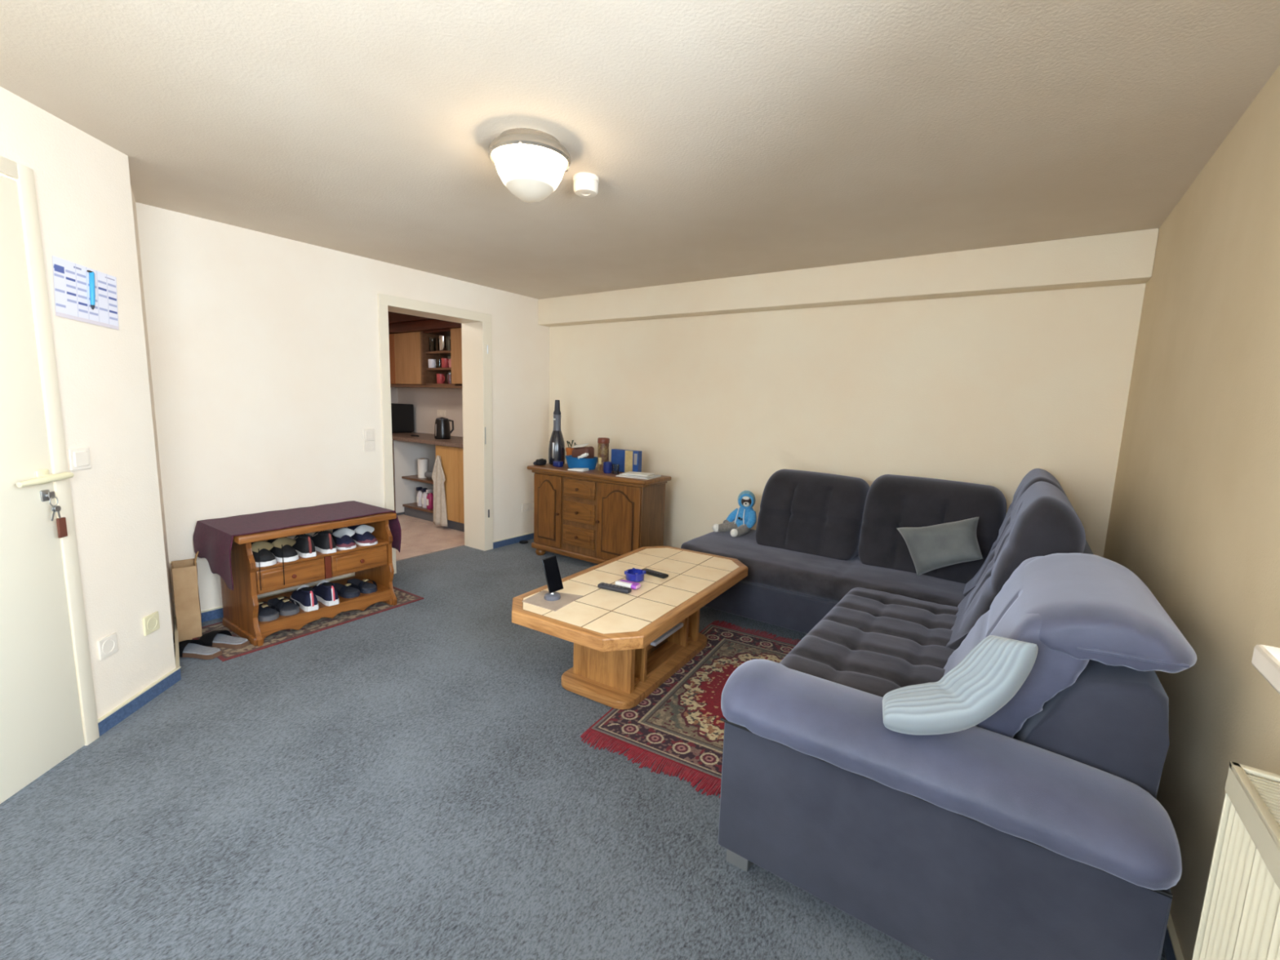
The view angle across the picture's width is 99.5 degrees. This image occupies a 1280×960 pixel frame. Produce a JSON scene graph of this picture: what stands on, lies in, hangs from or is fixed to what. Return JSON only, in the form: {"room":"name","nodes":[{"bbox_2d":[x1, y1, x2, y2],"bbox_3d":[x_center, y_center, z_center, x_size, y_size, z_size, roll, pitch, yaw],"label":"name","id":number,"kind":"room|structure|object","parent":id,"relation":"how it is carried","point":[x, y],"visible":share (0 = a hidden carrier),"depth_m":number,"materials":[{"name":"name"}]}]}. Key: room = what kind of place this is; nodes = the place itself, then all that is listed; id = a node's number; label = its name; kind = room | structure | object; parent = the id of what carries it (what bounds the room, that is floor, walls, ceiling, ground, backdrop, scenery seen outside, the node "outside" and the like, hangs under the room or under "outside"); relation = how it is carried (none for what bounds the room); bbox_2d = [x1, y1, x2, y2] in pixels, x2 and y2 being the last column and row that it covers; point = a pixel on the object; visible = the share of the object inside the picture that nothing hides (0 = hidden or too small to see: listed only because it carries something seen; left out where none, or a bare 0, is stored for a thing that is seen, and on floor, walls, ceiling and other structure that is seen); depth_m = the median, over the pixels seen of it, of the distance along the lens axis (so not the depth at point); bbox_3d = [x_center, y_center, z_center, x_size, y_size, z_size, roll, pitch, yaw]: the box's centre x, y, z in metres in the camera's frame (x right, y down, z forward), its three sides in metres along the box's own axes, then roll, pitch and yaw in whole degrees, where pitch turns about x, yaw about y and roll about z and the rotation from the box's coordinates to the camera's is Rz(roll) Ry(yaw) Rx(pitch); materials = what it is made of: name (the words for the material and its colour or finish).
{"room":"living room","nodes":[
{"label":"living room","id":0,"kind":"room"},
{"bbox_2d":[0,86,175,719],"bbox_3d":[-2.025,0.011,0.951,0.140,2.272,2.850,1,8,-7],"label":"wall","id":1,"kind":"structure","parent":0,"point":[82,183],"depth_m":2.12,"materials":[{"name":"white paint"}]},
{"bbox_2d":[0,155,99,804],"bbox_3d":[-1.994,0.050,1.465,0.102,2.052,0.993,1,8,-7],"label":"door","id":2,"kind":"structure","parent":1,"relation":"in","point":[48,713],"depth_m":1.82,"materials":[{"name":"beige paint"}]},
{"bbox_2d":[45,491,67,537],"bbox_3d":[-2.029,0.121,1.878,0.030,0.164,0.048,1,8,-7],"label":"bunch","id":3,"kind":"object","parent":2,"relation":"hanging from","point":[60,522],"visible":1,"depth_m":1.88,"materials":[{"name":"silver metal"}]},
{"bbox_2d":[67,447,91,471],"bbox_3d":[-2.068,-0.078,2.004,0.014,0.081,0.081,1,8,-7],"label":"light switch","id":4,"kind":"object","parent":1,"relation":"attached to","point":[79,459],"visible":1,"depth_m":1.99,"materials":[{"name":"beige plastic"}]},
{"bbox_2d":[52,255,119,329],"bbox_3d":[-2.064,-0.691,2.027,0.001,0.205,0.265,1,5,-7],"label":"planner","id":5,"kind":"object","parent":1,"relation":"attached to","point":[71,280],"visible":1,"depth_m":2.01,"materials":[{"name":"paper"}]},
{"bbox_2d":[86,270,95,309],"bbox_3d":[-2.057,-0.712,2.038,0.015,0.143,0.024,1,8,-7],"label":"pen","id":6,"kind":"object","parent":5,"relation":"hanging from","point":[91,275],"visible":1,"depth_m":2.03,"materials":[{"name":"blue plastic"}]},
{"bbox_2d":[97,632,118,660],"bbox_3d":[-2.097,0.655,2.137,0.011,0.081,0.081,1,8,-6],"label":"wall socket","id":7,"kind":"object","parent":1,"relation":"attached to","point":[107,646],"visible":1,"depth_m":2.13,"materials":[{"name":"beige plastic"}]},
{"bbox_2d":[97,666,181,736],"bbox_3d":[-2.119,0.931,2.309,0.014,0.064,0.444,1,8,-7],"label":"baseboard","id":8,"kind":"structure","parent":1,"relation":"attached to","point":[130,706],"depth_m":2.28,"materials":[{"name":"blue carpet"}]},
{"bbox_2d":[142,611,159,635],"bbox_3d":[-2.122,0.623,2.356,0.011,0.081,0.081,1,8,-7],"label":"wall socket","id":9,"kind":"object","parent":1,"relation":"attached to","point":[151,624],"visible":1,"depth_m":2.35,"materials":[{"name":"beige plastic"}]},
{"bbox_2d":[130,186,174,644],"bbox_3d":[-2.409,-0.234,2.593,0.120,2.272,0.724,-5,10,-39],"label":"wall","id":10,"kind":"structure","parent":0,"point":[134,206],"depth_m":2.77,"materials":[{"name":"white paint"}]},
{"bbox_2d":[173,617,179,667],"bbox_3d":[-2.383,0.854,2.793,0.014,0.064,0.732,-5,11,-41],"label":"baseboard","id":11,"kind":"structure","parent":10,"relation":"attached to","point":[176,637],"depth_m":2.73,"materials":[{"name":"beige wood"}]},
{"bbox_2d":[135,202,550,617],"bbox_3d":[-1.966,-0.423,4.032,0.270,2.272,3.480,7,10,34],"label":"wall","id":12,"kind":"structure","parent":0,"point":[264,348],"depth_m":3.37,"materials":[{"name":"white paint"}]},
{"bbox_2d":[200,574,355,622],"bbox_3d":[-2.260,0.748,3.572,0.014,0.064,1.248,7,10,34],"label":"baseboard","id":13,"kind":"structure","parent":12,"relation":"attached to","point":[214,613],"depth_m":3.21,"materials":[{"name":"blue carpet"}]},
{"bbox_2d":[363,429,375,451],"bbox_3d":[-1.927,-0.282,3.862,0.014,0.158,0.081,7,10,34],"label":"light switch","id":14,"kind":"object","parent":12,"relation":"attached to","point":[368,434],"visible":1,"depth_m":3.86,"materials":[{"name":"beige plastic"}]},
{"bbox_2d":[377,293,493,573],"bbox_3d":[-1.690,-0.358,4.422,0.296,2.050,0.999,7,10,34],"label":"door frame","id":15,"kind":"structure","parent":12,"relation":"in","point":[476,326],"depth_m":4.67,"materials":[{"name":"beige paint"}]},
{"bbox_2d":[493,532,533,548],"bbox_3d":[-1.125,0.556,5.186,0.014,0.064,0.709,7,10,34],"label":"baseboard","id":16,"kind":"structure","parent":12,"relation":"attached to","point":[504,542],"depth_m":5.08,"materials":[{"name":"blue carpet"}]},
{"bbox_2d":[521,502,533,511],"bbox_3d":[-1.073,0.258,5.210,0.010,0.081,0.162,7,10,34],"label":"wall socket","id":17,"kind":"object","parent":12,"relation":"attached to","point":[526,507],"visible":0.92,"depth_m":5.20,"materials":[{"name":"beige plastic"}]},
{"bbox_2d":[390,387,398,403],"bbox_3d":[-3.965,-0.725,5.708,0.100,2.272,2.980,7,10,34],"label":"wall","id":18,"kind":"structure","parent":0,"point":[394,399],"depth_m":6.83,"materials":[{"name":"beige paint"}]},
{"bbox_2d":[397,387,462,436],"bbox_3d":[-2.047,-0.740,6.250,2.430,2.272,0.100,7,10,34],"label":"wall","id":19,"kind":"structure","parent":0,"point":[426,402],"depth_m":6.48,"materials":[{"name":"beige paint"}]},
{"bbox_2d":[388,331,422,385],"bbox_3d":[-2.696,-1.399,6.349,0.956,0.583,0.346,7,10,34],"label":"upper cabinet","id":20,"kind":"object","parent":19,"relation":"attached to","point":[405,348],"visible":0.57,"depth_m":6.10,"materials":[{"name":"brown wood"}]},
{"bbox_2d":[387,311,461,333],"bbox_3d":[-2.277,-1.737,5.951,2.020,0.222,0.444,7,10,34],"label":"crown molding","id":21,"kind":"structure","parent":20,"relation":"on","point":[397,322],"depth_m":5.84,"materials":[{"name":"brown wood"}]},
{"bbox_2d":[390,327,462,388],"bbox_3d":[-2.401,-1.348,6.135,1.690,0.605,0.366,7,10,34],"label":"wall shelf","id":22,"kind":"object","parent":19,"relation":"attached to","point":[428,375],"visible":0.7,"depth_m":5.91,"materials":[{"name":"brown wood"}]},
{"bbox_2d":[427,359,435,368],"bbox_3d":[-2.279,-1.275,5.950,0.084,0.095,0.102,-1,9,-22],"label":"coffee mug","id":23,"kind":"object","parent":22,"relation":"on","point":[432,362],"visible":0.83,"depth_m":5.92,"materials":[{"name":"white ceramic"}]},
{"bbox_2d":[436,373,444,383],"bbox_3d":[-2.165,-1.098,5.891,0.084,0.105,0.102,-1,9,-22],"label":"coffee mug","id":24,"kind":"object","parent":22,"relation":"on","point":[440,377],"visible":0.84,"depth_m":5.87,"materials":[{"name":"red ceramic"}]},
{"bbox_2d":[439,335,447,351],"bbox_3d":[-2.105,-1.458,5.800,0.084,0.160,0.083,7,10,34],"label":"beaker","id":25,"kind":"object","parent":22,"relation":"on","point":[442,339],"visible":0.84,"depth_m":5.77,"materials":[{"name":"silver metal"}]},
{"bbox_2d":[441,358,449,367],"bbox_3d":[-2.086,-1.252,5.817,0.084,0.100,0.102,-1,9,-22],"label":"coffee mug","id":26,"kind":"object","parent":22,"relation":"on","point":[445,363],"visible":0.71,"depth_m":5.79,"materials":[{"name":"red ceramic"}]},
{"bbox_2d":[436,409,445,417],"bbox_3d":[-2.337,-0.782,6.380,0.162,0.081,0.010,7,10,34],"label":"wall socket","id":27,"kind":"object","parent":19,"relation":"attached to","point":[440,413],"visible":1,"depth_m":6.38,"materials":[{"name":"beige plastic"}]},
{"bbox_2d":[0,514,1167,959],"bbox_3d":[-1.802,0.929,2.911,6.948,0.080,5.380,7,10,34],"label":"floor","id":28,"kind":"structure","parent":0,"point":[418,780],"depth_m":1.72,"materials":[{"name":"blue carpet"}]},
{"bbox_2d":[171,551,201,641],"bbox_3d":[-2.477,0.624,2.970,0.122,0.463,0.176,-5,10,-39],"label":"paper bag","id":29,"kind":"object","parent":28,"relation":"on","point":[184,572],"visible":0.98,"depth_m":2.91,"materials":[{"name":"brown paper"}]},
{"bbox_2d":[173,639,222,659],"bbox_3d":[-2.266,0.852,2.763,0.268,0.070,0.120,3,8,11],"label":"slipper","id":30,"kind":"object","parent":28,"relation":"on","point":[195,648],"visible":0.78,"depth_m":2.74,"materials":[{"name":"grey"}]},
{"bbox_2d":[191,586,423,661],"bbox_3d":[-1.994,0.821,3.325,0.550,0.006,1.130,7,10,34],"label":"rug","id":31,"kind":"object","parent":28,"relation":"on","point":[403,597],"visible":0.36,"depth_m":3.12,"materials":[{"name":"fabric"}]},
{"bbox_2d":[198,630,249,648],"bbox_3d":[-2.212,0.837,2.883,0.268,0.070,0.120,3,8,11],"label":"slipper","id":32,"kind":"object","parent":31,"relation":"on","point":[217,638],"visible":0.96,"depth_m":2.86,"materials":[{"name":"grey fabric"}]},
{"bbox_2d":[220,511,396,646],"bbox_3d":[-1.995,0.523,3.290,0.518,0.592,0.865,7,10,34],"label":"shoe rack","id":33,"kind":"object","parent":31,"relation":"on","point":[374,562],"visible":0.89,"depth_m":3.07,"materials":[{"name":"brown wood"}]},
{"bbox_2d":[251,540,276,590],"bbox_3d":[-2.087,0.443,2.970,0.282,0.248,0.120,8,10,37],"label":"sneaker","id":34,"kind":"object","parent":33,"relation":"on","point":[263,557],"visible":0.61,"depth_m":2.90,"materials":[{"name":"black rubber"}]},
{"bbox_2d":[257,601,279,622],"bbox_3d":[-2.107,0.713,3.020,0.270,0.072,0.104,7,10,34],"label":"sandal","id":35,"kind":"object","parent":33,"relation":"on","point":[265,613],"visible":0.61,"depth_m":2.96,"materials":[{"name":"grey fabric"}]},
{"bbox_2d":[266,537,298,585],"bbox_3d":[-2.023,0.432,3.061,0.282,0.248,0.120,8,10,37],"label":"sneaker","id":36,"kind":"object","parent":33,"relation":"on","point":[282,550],"visible":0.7,"depth_m":2.99,"materials":[{"name":"black fabric"}]},
{"bbox_2d":[267,596,300,615],"bbox_3d":[-2.047,0.703,3.105,0.270,0.072,0.104,7,10,34],"label":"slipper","id":37,"kind":"object","parent":33,"relation":"on","point":[285,607],"visible":0.95,"depth_m":3.06,"materials":[{"name":"fabric"}]},
{"bbox_2d":[192,500,401,590],"bbox_3d":[-2.045,0.388,3.308,0.537,0.352,0.947,7,10,34],"label":"cloth","id":38,"kind":"object","parent":33,"relation":"on","point":[212,539],"visible":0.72,"depth_m":3.07,"materials":[{"name":"purple fabric"}]},
{"bbox_2d":[292,533,316,557],"bbox_3d":[-1.960,0.362,3.145,0.281,0.117,0.102,9,11,40],"label":"sneaker","id":39,"kind":"object","parent":33,"relation":"on","point":[304,547],"visible":0.88,"depth_m":3.07,"materials":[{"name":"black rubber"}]},
{"bbox_2d":[290,585,319,611],"bbox_3d":[-1.970,0.673,3.186,0.296,0.114,0.104,9,11,42],"label":"sneaker","id":40,"kind":"object","parent":33,"relation":"on","point":[305,597],"visible":0.94,"depth_m":3.11,"materials":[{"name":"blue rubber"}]},
{"bbox_2d":[255,534,388,570],"bbox_3d":[-1.985,0.411,3.269,0.425,0.016,0.738,7,10,34],"label":"shelf","id":41,"kind":"object","parent":33,"relation":"attached to","point":[383,542],"depth_m":3.16,"materials":[{"name":"brown wood"}]},
{"bbox_2d":[257,575,388,624],"bbox_3d":[-1.991,0.721,3.310,0.415,0.016,0.738,7,10,34],"label":"shelf","id":42,"kind":"object","parent":33,"relation":"attached to","point":[382,591],"depth_m":3.27,"materials":[{"name":"brown wood"}]},
{"bbox_2d":[311,530,336,554],"bbox_3d":[-1.899,0.352,3.229,0.281,0.117,0.102,8,10,38],"label":"sneaker","id":43,"kind":"object","parent":33,"relation":"on","point":[324,543],"visible":0.86,"depth_m":3.16,"materials":[{"name":"black fabric"}]},
{"bbox_2d":[312,580,339,606],"bbox_3d":[-1.903,0.662,3.275,0.296,0.114,0.104,9,11,41],"label":"sneaker","id":44,"kind":"object","parent":33,"relation":"on","point":[325,593],"visible":0.93,"depth_m":3.20,"materials":[{"name":"blue fabric"}]},
{"bbox_2d":[332,527,356,550],"bbox_3d":[-1.833,0.339,3.339,0.125,0.117,0.286,-5,11,-41],"label":"sneaker","id":45,"kind":"object","parent":33,"relation":"on","point":[343,540],"visible":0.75,"depth_m":3.27,"materials":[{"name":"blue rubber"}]},
{"bbox_2d":[333,582,360,598],"bbox_3d":[-1.853,0.669,3.389,0.270,0.072,0.104,7,9,31],"label":"slipper","id":46,"kind":"object","parent":33,"relation":"on","point":[344,591],"visible":0.93,"depth_m":3.33,"materials":[{"name":"grey fabric"}]},
{"bbox_2d":[346,578,377,593],"bbox_3d":[-1.789,0.658,3.481,0.270,0.072,0.104,7,10,34],"label":"slipper","id":47,"kind":"object","parent":33,"relation":"on","point":[365,587],"visible":0.88,"depth_m":3.43,"materials":[{"name":"fabric"}]},
{"bbox_2d":[347,524,377,546],"bbox_3d":[-1.765,0.329,3.427,0.286,0.117,0.125,8,10,37],"label":"sneaker","id":48,"kind":"object","parent":33,"relation":"on","point":[362,536],"visible":0.73,"depth_m":3.37,"materials":[{"name":"blue fabric"}]},
{"bbox_2d":[392,440,435,515],"bbox_3d":[-2.884,-0.082,6.473,0.748,0.855,0.614,7,10,34],"label":"wall","id":49,"kind":"structure","parent":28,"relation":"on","point":[406,455],"depth_m":6.17,"materials":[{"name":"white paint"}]},
{"bbox_2d":[401,475,433,521],"bbox_3d":[-2.223,-0.009,6.089,0.778,0.860,0.496,7,10,34],"label":"shelf","id":50,"kind":"object","parent":28,"relation":"on","point":[411,509],"visible":0.23,"depth_m":6.01,"materials":[{"name":"beige wood"}]},
{"bbox_2d":[416,486,422,506],"bbox_3d":[-2.464,0.184,6.075,0.072,0.215,0.080,7,10,34],"label":"spray bottle","id":51,"kind":"object","parent":50,"relation":"on","point":[419,498],"visible":0.81,"depth_m":6.05,"materials":[{"name":"white plastic"}]},
{"bbox_2d":[417,457,428,478],"bbox_3d":[-2.423,-0.135,6.058,0.112,0.213,0.112,7,10,34],"label":"paper roll","id":52,"kind":"object","parent":50,"relation":"on","point":[423,463],"visible":0.98,"depth_m":6.01,"materials":[{"name":"white paper"}]},
{"bbox_2d":[421,488,427,507],"bbox_3d":[-2.380,0.197,6.005,0.072,0.215,0.080,7,10,34],"label":"spray bottle","id":53,"kind":"object","parent":50,"relation":"on","point":[424,495],"visible":0.84,"depth_m":5.98,"materials":[{"name":"white plastic"}]},
{"bbox_2d":[426,488,433,509],"bbox_3d":[-2.299,0.207,5.946,0.079,0.215,0.084,7,10,34],"label":"bottle","id":54,"kind":"object","parent":50,"relation":"on","point":[429,500],"visible":0.94,"depth_m":5.92,"materials":[{"name":"pink plastic"}]},
{"bbox_2d":[435,444,464,532],"bbox_3d":[-1.615,0.078,5.611,0.768,0.860,0.596,7,10,34],"label":"base cabinet","id":55,"kind":"object","parent":28,"relation":"on","point":[451,458],"visible":0.27,"depth_m":5.42,"materials":[{"name":"beige wood"}]},
{"bbox_2d":[391,431,462,448],"bbox_3d":[-2.240,-0.449,5.971,2.330,0.038,0.628,7,10,34],"label":"countertop","id":56,"kind":"structure","parent":55,"relation":"on","point":[426,438],"depth_m":5.74,"materials":[{"name":"brown wood"}]},
{"bbox_2d":[391,403,413,433],"bbox_3d":[-3.026,-0.755,6.586,0.395,0.345,0.369,7,10,34],"label":"microwave oven","id":57,"kind":"object","parent":56,"relation":"on","point":[402,415],"visible":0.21,"depth_m":6.50,"materials":[{"name":"black"}]},
{"bbox_2d":[434,417,453,439],"bbox_3d":[-2.100,-0.555,5.787,0.182,0.232,0.164,2,8,-2],"label":"electric kettle","id":58,"kind":"object","parent":56,"relation":"on","point":[442,430],"visible":1,"depth_m":5.73,"materials":[{"name":"black plastic"}]},
{"bbox_2d":[431,455,447,526],"bbox_3d":[-2.047,0.106,5.523,0.231,0.721,0.044,7,10,34],"label":"hanging towel","id":59,"kind":"object","parent":55,"relation":"hanging from","point":[440,517],"visible":1,"depth_m":5.51,"materials":[{"name":"fabric"}]},
{"bbox_2d":[527,458,671,564],"bbox_3d":[-0.373,0.284,4.501,1.231,0.842,0.380,7,10,34],"label":"sideboard","id":60,"kind":"object","parent":28,"relation":"on","point":[594,516],"depth_m":4.31,"materials":[{"name":"brown wood"}]},
{"bbox_2d":[548,400,564,465],"bbox_3d":[-0.727,-0.416,4.752,0.147,0.565,0.147,-4,10,-36],"label":"bottle","id":61,"kind":"object","parent":60,"relation":"on","point":[557,443],"visible":0.94,"depth_m":4.71,"materials":[{"name":"grey glass"}]},
{"bbox_2d":[565,440,577,466],"bbox_3d":[-0.594,-0.239,4.735,0.108,0.228,0.108,7,10,34],"label":"flower pot","id":62,"kind":"object","parent":60,"relation":"on","point":[569,450],"visible":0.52,"depth_m":4.69,"materials":[{"name":"orange ceramic"}]},
{"bbox_2d":[567,467,588,471],"bbox_3d":[-0.503,-0.087,4.413,0.150,0.023,0.090,6,9,26],"label":"envelope","id":63,"kind":"object","parent":60,"relation":"on","point":[580,469],"visible":1,"depth_m":4.38,"materials":[{"name":"white paper"}]},
{"bbox_2d":[564,454,597,470],"bbox_3d":[-0.490,-0.147,4.570,0.306,0.099,0.196,7,10,34],"label":"tub","id":64,"kind":"object","parent":60,"relation":"on","point":[572,462],"visible":0.77,"depth_m":4.49,"materials":[{"name":"blue plastic"}]},
{"bbox_2d":[572,446,594,458],"bbox_3d":[-0.480,-0.217,4.572,0.190,0.141,0.110,7,10,34],"label":"pouch","id":65,"kind":"object","parent":64,"relation":"in","point":[577,451],"visible":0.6,"depth_m":4.52,"materials":[{"name":"brown leather"}]},
{"bbox_2d":[597,437,609,471],"bbox_3d":[-0.302,-0.211,4.459,0.098,0.268,0.098,7,10,34],"label":"jar","id":66,"kind":"object","parent":60,"relation":"on","point":[602,442],"visible":0.9,"depth_m":4.42,"materials":[{"name":"glass"}]},
{"bbox_2d":[603,461,613,473],"bbox_3d":[-0.255,-0.099,4.330,0.070,0.086,0.089,-2,9,-24],"label":"mug","id":67,"kind":"object","parent":60,"relation":"on","point":[607,466],"visible":1,"depth_m":4.31,"materials":[{"name":"blue ceramic"}]},
{"bbox_2d":[611,448,642,472],"bbox_3d":[-0.112,-0.155,4.418,0.260,0.180,0.062,7,9,30],"label":"gift box","id":68,"kind":"object","parent":60,"relation":"on","point":[628,460],"visible":0.83,"depth_m":4.38,"materials":[{"name":"blue cardboard"}]},
{"bbox_2d":[615,474,659,479],"bbox_3d":[-0.012,-0.031,4.179,0.280,0.008,0.210,6,9,29],"label":"magazine","id":69,"kind":"object","parent":60,"relation":"on","point":[619,475],"visible":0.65,"depth_m":4.10,"materials":[{"name":"white paper"}]},
{"bbox_2d":[619,473,661,478],"bbox_3d":[0.002,-0.038,4.176,0.260,0.007,0.190,8,10,38],"label":"magazine","id":70,"kind":"object","parent":69,"relation":"on","point":[653,475],"visible":0.63,"depth_m":4.11,"materials":[{"name":"white paper"}]},
{"bbox_2d":[622,471,653,475],"bbox_3d":[-0.012,-0.048,4.196,0.210,0.006,0.150,5,9,22],"label":"magazine","id":71,"kind":"object","parent":70,"relation":"on","point":[639,473],"visible":1,"depth_m":4.18,"materials":[{"name":"white paper"}]},
{"bbox_2d":[579,620,800,798],"bbox_3d":[0.547,1.009,2.553,1.014,0.011,1.490,6,9,29],"label":"rug","id":72,"kind":"object","parent":28,"relation":"on","point":[679,724],"visible":0.38,"depth_m":2.34,"materials":[{"name":"fabric"}]},
{"bbox_2d":[511,546,747,709],"bbox_3d":[0.008,0.731,2.798,0.700,0.442,1.366,7,9,31],"label":"coffee table","id":73,"kind":"object","parent":72,"relation":"on","point":[627,646],"visible":0.97,"depth_m":2.54,"materials":[{"name":"brown wood"}]},
{"bbox_2d":[521,590,582,611],"bbox_3d":[-0.402,0.541,2.467,0.199,0.002,0.219,6,9,27],"label":"place mat","id":74,"kind":"object","parent":73,"relation":"on","point":[538,599],"visible":0.86,"depth_m":2.44,"materials":[{"name":"beige fabric"}]},
{"bbox_2d":[543,591,560,600],"bbox_3d":[-0.398,0.490,2.466,0.076,0.100,0.076,7,10,34],"label":"phone stand","id":75,"kind":"object","parent":74,"relation":"on","point":[555,596],"visible":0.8,"depth_m":2.45,"materials":[{"name":"grey plastic"}]},
{"bbox_2d":[541,555,563,593],"bbox_3d":[-0.394,0.425,2.446,0.093,0.161,0.044,-5,10,-39],"label":"smartphone","id":76,"kind":"object","parent":75,"relation":"on","point":[550,566],"visible":1,"depth_m":2.44,"materials":[{"name":"black plastic"}]},
{"bbox_2d":[597,582,631,593],"bbox_3d":[-0.123,0.519,2.607,0.171,0.023,0.040,6,9,25],"label":"remote control","id":77,"kind":"object","parent":73,"relation":"on","point":[602,585],"visible":1,"depth_m":2.59,"materials":[{"name":"grey plastic"}]},
{"bbox_2d":[615,579,640,589],"bbox_3d":[-0.057,0.513,2.660,0.118,0.024,0.058,6,9,28],"label":"pack","id":78,"kind":"object","parent":73,"relation":"on","point":[633,585],"visible":0.89,"depth_m":2.64,"materials":[{"name":"white plastic"}]},
{"bbox_2d":[624,567,645,582],"bbox_3d":[-0.025,0.486,2.770,0.100,0.048,0.100,7,10,34],"label":"ashtray","id":79,"kind":"object","parent":73,"relation":"on","point":[633,575],"visible":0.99,"depth_m":2.74,"materials":[{"name":"blue glass"}]},
{"bbox_2d":[642,568,668,578],"bbox_3d":[0.076,0.492,2.863,0.158,0.017,0.046,8,10,39],"label":"remote control","id":80,"kind":"object","parent":73,"relation":"on","point":[655,573],"visible":0.94,"depth_m":2.84,"materials":[{"name":"black plastic"}]},
{"bbox_2d":[680,468,1196,959],"bbox_3d":[0.845,0.482,2.585,2.158,1.064,2.565,7,10,34],"label":"sofa","id":81,"kind":"object","parent":28,"relation":"on","point":[1037,828],"visible":0.87,"depth_m":1.31,"materials":[{"name":"fabric"}]},
{"bbox_2d":[712,490,756,537],"bbox_3d":[0.686,0.229,3.810,0.290,0.303,0.213,-2,9,-25],"label":"plush toy","id":82,"kind":"object","parent":81,"relation":"on","point":[744,517],"visible":1,"depth_m":3.81,"materials":[{"name":"blue fabric"}]},
{"bbox_2d":[734,490,755,524],"bbox_3d":[0.742,0.190,3.841,0.128,0.230,0.166,7,10,34],"label":"hoodie","id":83,"kind":"object","parent":82,"relation":"attached to","point":[744,515],"depth_m":3.81,"materials":[{"name":"blue fabric"}]},
{"bbox_2d":[680,528,965,607],"bbox_3d":[1.165,0.545,3.381,1.800,0.166,0.864,7,10,34],"label":"seat cushion","id":84,"kind":"object","parent":81,"relation":"on","point":[816,578],"depth_m":3.09,"materials":[{"name":"grey fabric"}]},
{"bbox_2d":[778,587,958,697],"bbox_3d":[1.000,0.719,2.096,0.707,0.171,1.420,7,10,34],"label":"seat cushion","id":85,"kind":"object","parent":81,"relation":"on","point":[876,642],"depth_m":2.11,"materials":[{"name":"grey fabric"}]},
{"bbox_2d":[896,516,982,576],"bbox_3d":[1.568,0.349,2.852,0.186,0.357,0.465,-5,11,-41],"label":"throw cushion","id":86,"kind":"object","parent":81,"relation":"on","point":[931,548],"visible":1,"depth_m":2.78,"materials":[{"name":"grey fabric"}]},
{"bbox_2d":[882,635,1038,735],"bbox_3d":[0.727,0.467,1.270,0.300,0.259,0.146,3,8,11],"label":"throw cushion","id":87,"kind":"object","parent":81,"relation":"on","point":[996,668],"visible":1,"depth_m":1.22,"materials":[{"name":"white fabric"}]},
{"bbox_2d":[0,0,1279,298],"bbox_3d":[-0.625,-1.286,1.784,4.818,0.150,5.721,7,10,34],"label":"ceiling","id":88,"kind":"structure","parent":0,"point":[722,139],"depth_m":1.76,"materials":[{"name":"white paint"}]},
{"bbox_2d":[488,128,570,202],"bbox_3d":[-0.405,-1.133,1.997,0.298,0.198,0.298,7,10,34],"label":"ceiling lamp","id":89,"kind":"object","parent":88,"relation":"attached to","point":[531,164],"visible":1,"depth_m":1.91,"materials":[{"name":"white glass"}]},
{"bbox_2d":[573,172,599,197],"bbox_3d":[-0.227,-1.235,2.277,0.110,0.064,0.110,7,10,34],"label":"smoke detector","id":90,"kind":"object","parent":88,"relation":"attached to","point":[585,184],"visible":1,"depth_m":2.24,"materials":[{"name":"beige plastic"}]},
{"bbox_2d":[537,228,1159,326],"bbox_3d":[0.835,-1.348,3.921,4.248,0.232,0.158,7,10,34],"label":"ceiling beam","id":91,"kind":"structure","parent":88,"relation":"attached to","point":[1124,258],"depth_m":3.34,"materials":[{"name":"beige paint"}]},
{"bbox_2d":[548,283,1146,556],"bbox_3d":[1.028,-0.340,4.125,4.548,2.272,0.200,7,10,34],"label":"wall","id":92,"kind":"structure","parent":0,"point":[993,390],"depth_m":3.63,"materials":[{"name":"beige paint"}]},
{"bbox_2d":[1102,65,1279,959],"bbox_3d":[1.131,0.162,0.599,0.300,2.272,5.521,7,10,34],"label":"wall","id":93,"kind":"structure","parent":0,"point":[1194,514],"depth_m":1.48,"materials":[{"name":"beige paint"}]},
{"bbox_2d":[1163,913,1184,959],"bbox_3d":[1.021,1.225,0.918,0.014,0.072,5.309,7,10,34],"label":"baseboard","id":94,"kind":"structure","parent":93,"relation":"attached to","point":[1171,946],"depth_m":1.35,"materials":[{"name":"blue carpet"}]},
{"bbox_2d":[1191,761,1279,959],"bbox_3d":[0.444,0.889,0.113,0.122,0.685,1.902,7,10,34],"label":"radiator","id":95,"kind":"object","parent":93,"relation":"attached to","point":[1240,917],"visible":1,"depth_m":0.80,"materials":[{"name":"beige metal"}]},
{"bbox_2d":[1229,761,1279,850],"bbox_3d":[0.439,0.553,0.076,0.082,0.010,1.902,7,10,34],"label":"grille","id":96,"kind":"object","parent":95,"relation":"attached to","point":[1258,790],"depth_m":0.80,"materials":[{"name":"beige metal"}]},
{"bbox_2d":[1251,644,1279,694],"bbox_3d":[0.308,0.388,-0.302,0.305,0.035,2.468,7,10,34],"label":"window sill","id":97,"kind":"structure","parent":93,"relation":"attached to","point":[1265,659],"depth_m":0.74,"materials":[{"name":"white stone"}]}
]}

